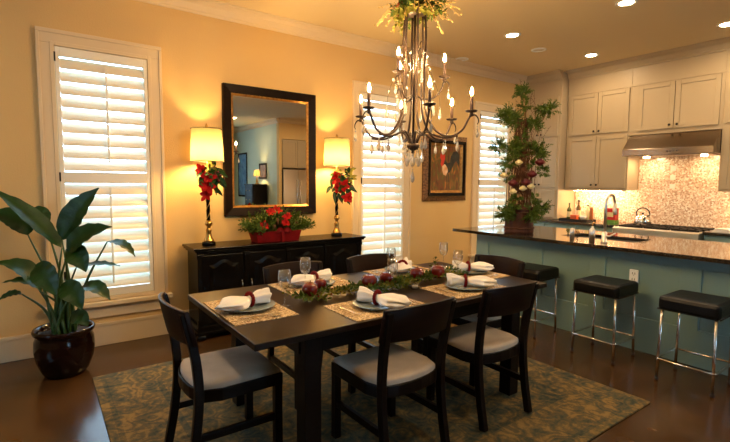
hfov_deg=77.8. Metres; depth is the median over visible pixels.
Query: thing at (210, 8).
trim
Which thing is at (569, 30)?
ceiling
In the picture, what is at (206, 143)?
table lamp
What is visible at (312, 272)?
napkin ring
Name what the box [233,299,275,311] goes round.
plate
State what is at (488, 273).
placemat
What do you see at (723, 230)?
folded cloth
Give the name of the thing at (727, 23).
recessed light
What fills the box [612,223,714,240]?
range
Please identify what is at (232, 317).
placemat
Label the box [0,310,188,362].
baseboard
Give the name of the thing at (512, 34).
recessed light
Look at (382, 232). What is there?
window
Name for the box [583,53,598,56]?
recessed light
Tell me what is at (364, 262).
dining chair
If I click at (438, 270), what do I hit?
apple
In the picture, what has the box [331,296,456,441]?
dining chair
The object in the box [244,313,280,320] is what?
spoon
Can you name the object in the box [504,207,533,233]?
pot
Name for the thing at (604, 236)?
faucet
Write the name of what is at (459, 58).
recessed light
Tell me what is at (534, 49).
recessed light
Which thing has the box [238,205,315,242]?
flower box
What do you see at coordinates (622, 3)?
recessed light
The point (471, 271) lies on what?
plate
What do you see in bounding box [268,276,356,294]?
placemat
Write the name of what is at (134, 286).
window
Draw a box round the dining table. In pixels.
[188,261,546,441]
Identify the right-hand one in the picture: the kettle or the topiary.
the kettle
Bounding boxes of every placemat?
[203,300,298,325]
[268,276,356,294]
[323,298,424,321]
[363,265,428,276]
[420,284,506,298]
[445,267,509,278]
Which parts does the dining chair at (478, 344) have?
leg, leg, seat frame, seat, leg, rail, leg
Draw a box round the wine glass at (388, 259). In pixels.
[387,259,397,290]
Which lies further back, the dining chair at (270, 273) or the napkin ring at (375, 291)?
the dining chair at (270, 273)
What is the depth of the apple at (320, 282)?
2.82 m
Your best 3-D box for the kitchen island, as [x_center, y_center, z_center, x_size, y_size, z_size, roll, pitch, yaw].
[2.912,0.698,4.085,0.965,0.885,4.090,-3,6,-36]
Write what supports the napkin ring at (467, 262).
on the napkin at (477, 266)
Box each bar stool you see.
[520,262,559,337]
[570,275,638,364]
[654,290,729,397]
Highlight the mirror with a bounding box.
[221,82,315,216]
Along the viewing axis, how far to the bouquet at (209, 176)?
4.21 m
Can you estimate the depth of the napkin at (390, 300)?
2.48 m
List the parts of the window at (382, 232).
shutter panel, tilt rod, tilt rod, sash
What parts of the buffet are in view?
door, door, door, door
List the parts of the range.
control panel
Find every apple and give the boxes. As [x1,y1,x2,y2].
[302,280,317,296]
[314,277,326,289]
[361,273,376,285]
[380,271,392,281]
[410,266,423,280]
[430,263,444,277]
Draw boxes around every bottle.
[567,203,571,218]
[576,200,580,218]
[585,205,589,219]
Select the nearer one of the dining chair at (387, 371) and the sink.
the dining chair at (387, 371)
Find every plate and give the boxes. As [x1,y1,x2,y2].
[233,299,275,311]
[300,279,334,285]
[352,299,392,309]
[384,266,414,272]
[444,282,487,289]
[452,267,486,273]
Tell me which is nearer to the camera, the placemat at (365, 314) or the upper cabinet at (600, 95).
the placemat at (365, 314)
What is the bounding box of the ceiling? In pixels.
[215,0,729,75]
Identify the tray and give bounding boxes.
[558,218,595,221]
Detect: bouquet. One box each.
[195,161,227,200]
[326,167,356,204]
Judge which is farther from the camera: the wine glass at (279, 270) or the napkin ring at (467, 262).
the napkin ring at (467, 262)
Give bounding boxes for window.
[34,26,172,318]
[351,80,413,264]
[468,101,514,262]
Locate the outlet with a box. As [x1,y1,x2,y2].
[629,269,638,281]
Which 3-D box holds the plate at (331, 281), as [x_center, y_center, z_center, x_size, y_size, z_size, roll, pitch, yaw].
[-0.350,0.421,3.084,0.290,0.022,0.290,-3,6,-36]
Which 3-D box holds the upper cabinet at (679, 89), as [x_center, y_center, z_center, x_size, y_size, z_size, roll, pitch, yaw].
[4.036,-1.653,5.815,0.444,1.033,1.040,-3,6,-36]
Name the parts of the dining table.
leg, leg, leg, leg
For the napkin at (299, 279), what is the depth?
3.01 m
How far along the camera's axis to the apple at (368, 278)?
2.86 m
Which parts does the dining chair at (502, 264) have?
seat frame, seat, rail, leg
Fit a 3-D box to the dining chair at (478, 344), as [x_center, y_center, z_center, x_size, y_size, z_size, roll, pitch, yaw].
[0.750,0.781,2.898,0.476,0.855,0.548,-3,6,-34]
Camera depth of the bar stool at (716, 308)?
3.23 m
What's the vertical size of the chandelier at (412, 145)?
1.712 m
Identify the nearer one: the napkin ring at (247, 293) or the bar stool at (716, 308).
the napkin ring at (247, 293)
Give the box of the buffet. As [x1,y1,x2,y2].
[182,233,365,341]
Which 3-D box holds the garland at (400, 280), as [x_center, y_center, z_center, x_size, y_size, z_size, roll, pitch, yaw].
[0.148,0.372,3.005,1.479,0.175,0.324,-3,6,-36]
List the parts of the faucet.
spout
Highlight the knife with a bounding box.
[239,312,280,319]
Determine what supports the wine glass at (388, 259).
on the dining table
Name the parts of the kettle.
handle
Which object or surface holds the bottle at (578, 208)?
on the tray
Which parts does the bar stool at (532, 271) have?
leg, seat, leg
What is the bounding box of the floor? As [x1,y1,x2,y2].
[0,318,729,441]
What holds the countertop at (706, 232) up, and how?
on the base cabinet at (706, 237)
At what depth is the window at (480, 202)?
6.88 m
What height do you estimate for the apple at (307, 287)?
0.095 m
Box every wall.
[0,0,526,337]
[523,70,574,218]
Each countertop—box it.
[453,225,729,263]
[535,218,630,226]
[702,231,729,236]
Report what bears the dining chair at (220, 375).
on the rug
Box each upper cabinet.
[564,57,638,190]
[630,38,727,135]
[718,37,729,191]
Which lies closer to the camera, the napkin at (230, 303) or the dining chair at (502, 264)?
the napkin at (230, 303)
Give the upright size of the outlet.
0.116 m
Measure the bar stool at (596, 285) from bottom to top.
0.645 m
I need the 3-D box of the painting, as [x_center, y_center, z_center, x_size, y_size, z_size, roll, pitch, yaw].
[1.142,-0.739,6.350,0.860,0.910,0.064,-3,6,-36]
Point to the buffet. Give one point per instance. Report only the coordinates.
(223, 265)
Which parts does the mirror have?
glass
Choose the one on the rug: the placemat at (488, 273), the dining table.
the dining table
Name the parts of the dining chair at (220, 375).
leg, rail, leg, seat frame, seat, leg, leg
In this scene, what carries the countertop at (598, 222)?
on the base cabinet at (546, 224)
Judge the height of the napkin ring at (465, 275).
0.090 m
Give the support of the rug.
on the floor
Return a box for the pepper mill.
[589,207,593,220]
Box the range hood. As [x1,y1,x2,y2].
[622,129,721,157]
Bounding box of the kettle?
[634,207,650,224]
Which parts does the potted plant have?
pot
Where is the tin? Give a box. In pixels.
[607,208,618,222]
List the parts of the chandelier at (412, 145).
arm, arm, arm, arm, arm, rod, crown plate, arm, arm, arm, arm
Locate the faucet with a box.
[600,193,616,242]
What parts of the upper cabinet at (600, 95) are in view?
door, door, light rail, crown moulding, door, door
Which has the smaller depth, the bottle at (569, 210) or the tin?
the tin
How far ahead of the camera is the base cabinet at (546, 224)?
6.63 m
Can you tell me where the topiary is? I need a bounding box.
[488,81,561,233]
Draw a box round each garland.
[282,257,467,301]
[374,0,461,35]
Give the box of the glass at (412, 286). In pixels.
[411,281,419,289]
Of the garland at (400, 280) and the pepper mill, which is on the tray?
the pepper mill
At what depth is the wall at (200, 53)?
4.38 m
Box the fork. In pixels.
[338,307,359,314]
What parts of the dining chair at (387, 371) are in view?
leg, seat frame, seat, leg, leg, rail, leg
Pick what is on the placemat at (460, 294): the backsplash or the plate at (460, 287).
the plate at (460, 287)
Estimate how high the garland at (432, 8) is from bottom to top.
0.356 m
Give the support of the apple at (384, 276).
on the garland at (400, 280)
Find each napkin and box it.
[214,287,271,310]
[288,269,331,284]
[356,286,410,307]
[387,257,411,271]
[446,273,497,286]
[452,260,493,270]
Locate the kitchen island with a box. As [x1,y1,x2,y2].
[476,234,729,375]
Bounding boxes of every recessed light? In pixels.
[455,57,468,60]
[504,32,520,37]
[531,48,546,51]
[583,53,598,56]
[615,0,637,6]
[716,21,729,26]
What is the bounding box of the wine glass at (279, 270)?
[278,270,290,306]
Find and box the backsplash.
[574,155,729,227]
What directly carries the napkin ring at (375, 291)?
on the napkin at (390, 300)
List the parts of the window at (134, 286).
sash, shutter panel, tilt rod, sill, tilt rod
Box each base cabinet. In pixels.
[533,221,611,231]
[704,235,729,242]
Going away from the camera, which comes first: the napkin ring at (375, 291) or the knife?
the knife
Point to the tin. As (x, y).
(611, 218)
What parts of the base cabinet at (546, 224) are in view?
drawer, drawer, drawer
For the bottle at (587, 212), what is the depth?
6.70 m
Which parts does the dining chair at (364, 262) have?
leg, rail, leg, leg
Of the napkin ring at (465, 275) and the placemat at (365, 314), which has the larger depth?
the napkin ring at (465, 275)
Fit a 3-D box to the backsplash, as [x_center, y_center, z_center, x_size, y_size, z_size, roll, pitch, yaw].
[4.411,-0.449,5.753,0.012,1.080,3.590,-3,6,-36]
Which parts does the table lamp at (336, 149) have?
lamp shade, shade trim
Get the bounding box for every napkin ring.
[244,291,254,306]
[310,271,318,278]
[372,290,381,304]
[463,274,467,286]
[466,261,470,271]
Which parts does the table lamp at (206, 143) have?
shade trim, lamp shade, shade trim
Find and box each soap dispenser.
[570,228,574,238]
[589,222,595,241]
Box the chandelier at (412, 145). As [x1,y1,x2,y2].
[354,5,478,182]
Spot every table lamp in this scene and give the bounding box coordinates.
[190,123,223,244]
[323,134,349,235]
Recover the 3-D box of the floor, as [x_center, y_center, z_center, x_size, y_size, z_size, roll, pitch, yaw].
[1.850,1.507,0.759,10.760,0.200,10.645,-3,6,-36]
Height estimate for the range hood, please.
0.299 m
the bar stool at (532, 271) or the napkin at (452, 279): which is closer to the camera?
the napkin at (452, 279)
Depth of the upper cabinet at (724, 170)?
5.33 m
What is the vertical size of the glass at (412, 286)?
0.045 m
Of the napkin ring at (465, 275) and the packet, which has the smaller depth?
the napkin ring at (465, 275)
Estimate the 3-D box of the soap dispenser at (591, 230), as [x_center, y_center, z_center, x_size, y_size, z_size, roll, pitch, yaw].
[2.180,0.100,4.319,0.083,0.186,0.052,-3,6,-36]
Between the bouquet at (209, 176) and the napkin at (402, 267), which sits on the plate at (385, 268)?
the napkin at (402, 267)
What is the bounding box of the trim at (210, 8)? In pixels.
[135,0,526,85]
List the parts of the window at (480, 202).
shutter frame, shutter panel, tilt rod, tilt rod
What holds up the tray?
on the countertop at (598, 222)
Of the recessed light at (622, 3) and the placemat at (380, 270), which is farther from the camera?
the recessed light at (622, 3)
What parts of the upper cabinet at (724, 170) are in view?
door, door, crown moulding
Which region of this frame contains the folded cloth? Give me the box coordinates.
[711,228,729,232]
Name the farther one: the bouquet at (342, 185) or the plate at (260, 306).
the bouquet at (342, 185)
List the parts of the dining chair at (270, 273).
leg, rail, leg, leg, leg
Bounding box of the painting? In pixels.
[422,134,466,200]
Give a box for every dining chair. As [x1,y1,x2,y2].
[158,292,282,441]
[263,261,355,409]
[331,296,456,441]
[346,253,426,356]
[426,280,538,431]
[435,254,524,366]
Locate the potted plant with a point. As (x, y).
(63, 347)
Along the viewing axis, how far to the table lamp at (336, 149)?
4.96 m
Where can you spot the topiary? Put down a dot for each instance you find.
(519, 219)
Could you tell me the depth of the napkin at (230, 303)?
2.41 m
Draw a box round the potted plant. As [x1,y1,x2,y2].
[0,188,134,379]
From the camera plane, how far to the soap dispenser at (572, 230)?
4.49 m
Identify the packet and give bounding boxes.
[570,215,578,218]
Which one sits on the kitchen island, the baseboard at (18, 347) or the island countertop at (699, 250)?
the island countertop at (699, 250)
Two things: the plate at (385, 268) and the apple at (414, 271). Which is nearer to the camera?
the apple at (414, 271)
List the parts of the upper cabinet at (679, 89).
door, crown moulding, door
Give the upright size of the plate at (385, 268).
0.022 m
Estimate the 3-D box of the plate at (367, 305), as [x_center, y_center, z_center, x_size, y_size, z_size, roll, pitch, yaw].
[0.073,0.468,2.552,0.290,0.022,0.290,-3,6,-36]
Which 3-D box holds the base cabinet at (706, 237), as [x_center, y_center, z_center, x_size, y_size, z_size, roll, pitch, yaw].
[4.677,0.647,4.868,0.665,0.885,1.595,-3,6,-36]
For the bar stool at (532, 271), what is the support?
on the floor
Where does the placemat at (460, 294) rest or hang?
on the dining table
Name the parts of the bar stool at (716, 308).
leg, leg, seat, leg, leg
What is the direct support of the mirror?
attached to the wall at (200, 53)
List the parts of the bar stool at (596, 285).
leg, leg, seat, leg, leg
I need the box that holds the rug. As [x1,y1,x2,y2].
[93,337,649,441]
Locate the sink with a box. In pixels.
[565,234,648,242]
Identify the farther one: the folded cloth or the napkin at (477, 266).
the folded cloth
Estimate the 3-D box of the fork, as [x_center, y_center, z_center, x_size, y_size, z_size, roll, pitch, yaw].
[-0.085,0.483,2.430,0.022,0.004,0.195,-3,6,-36]

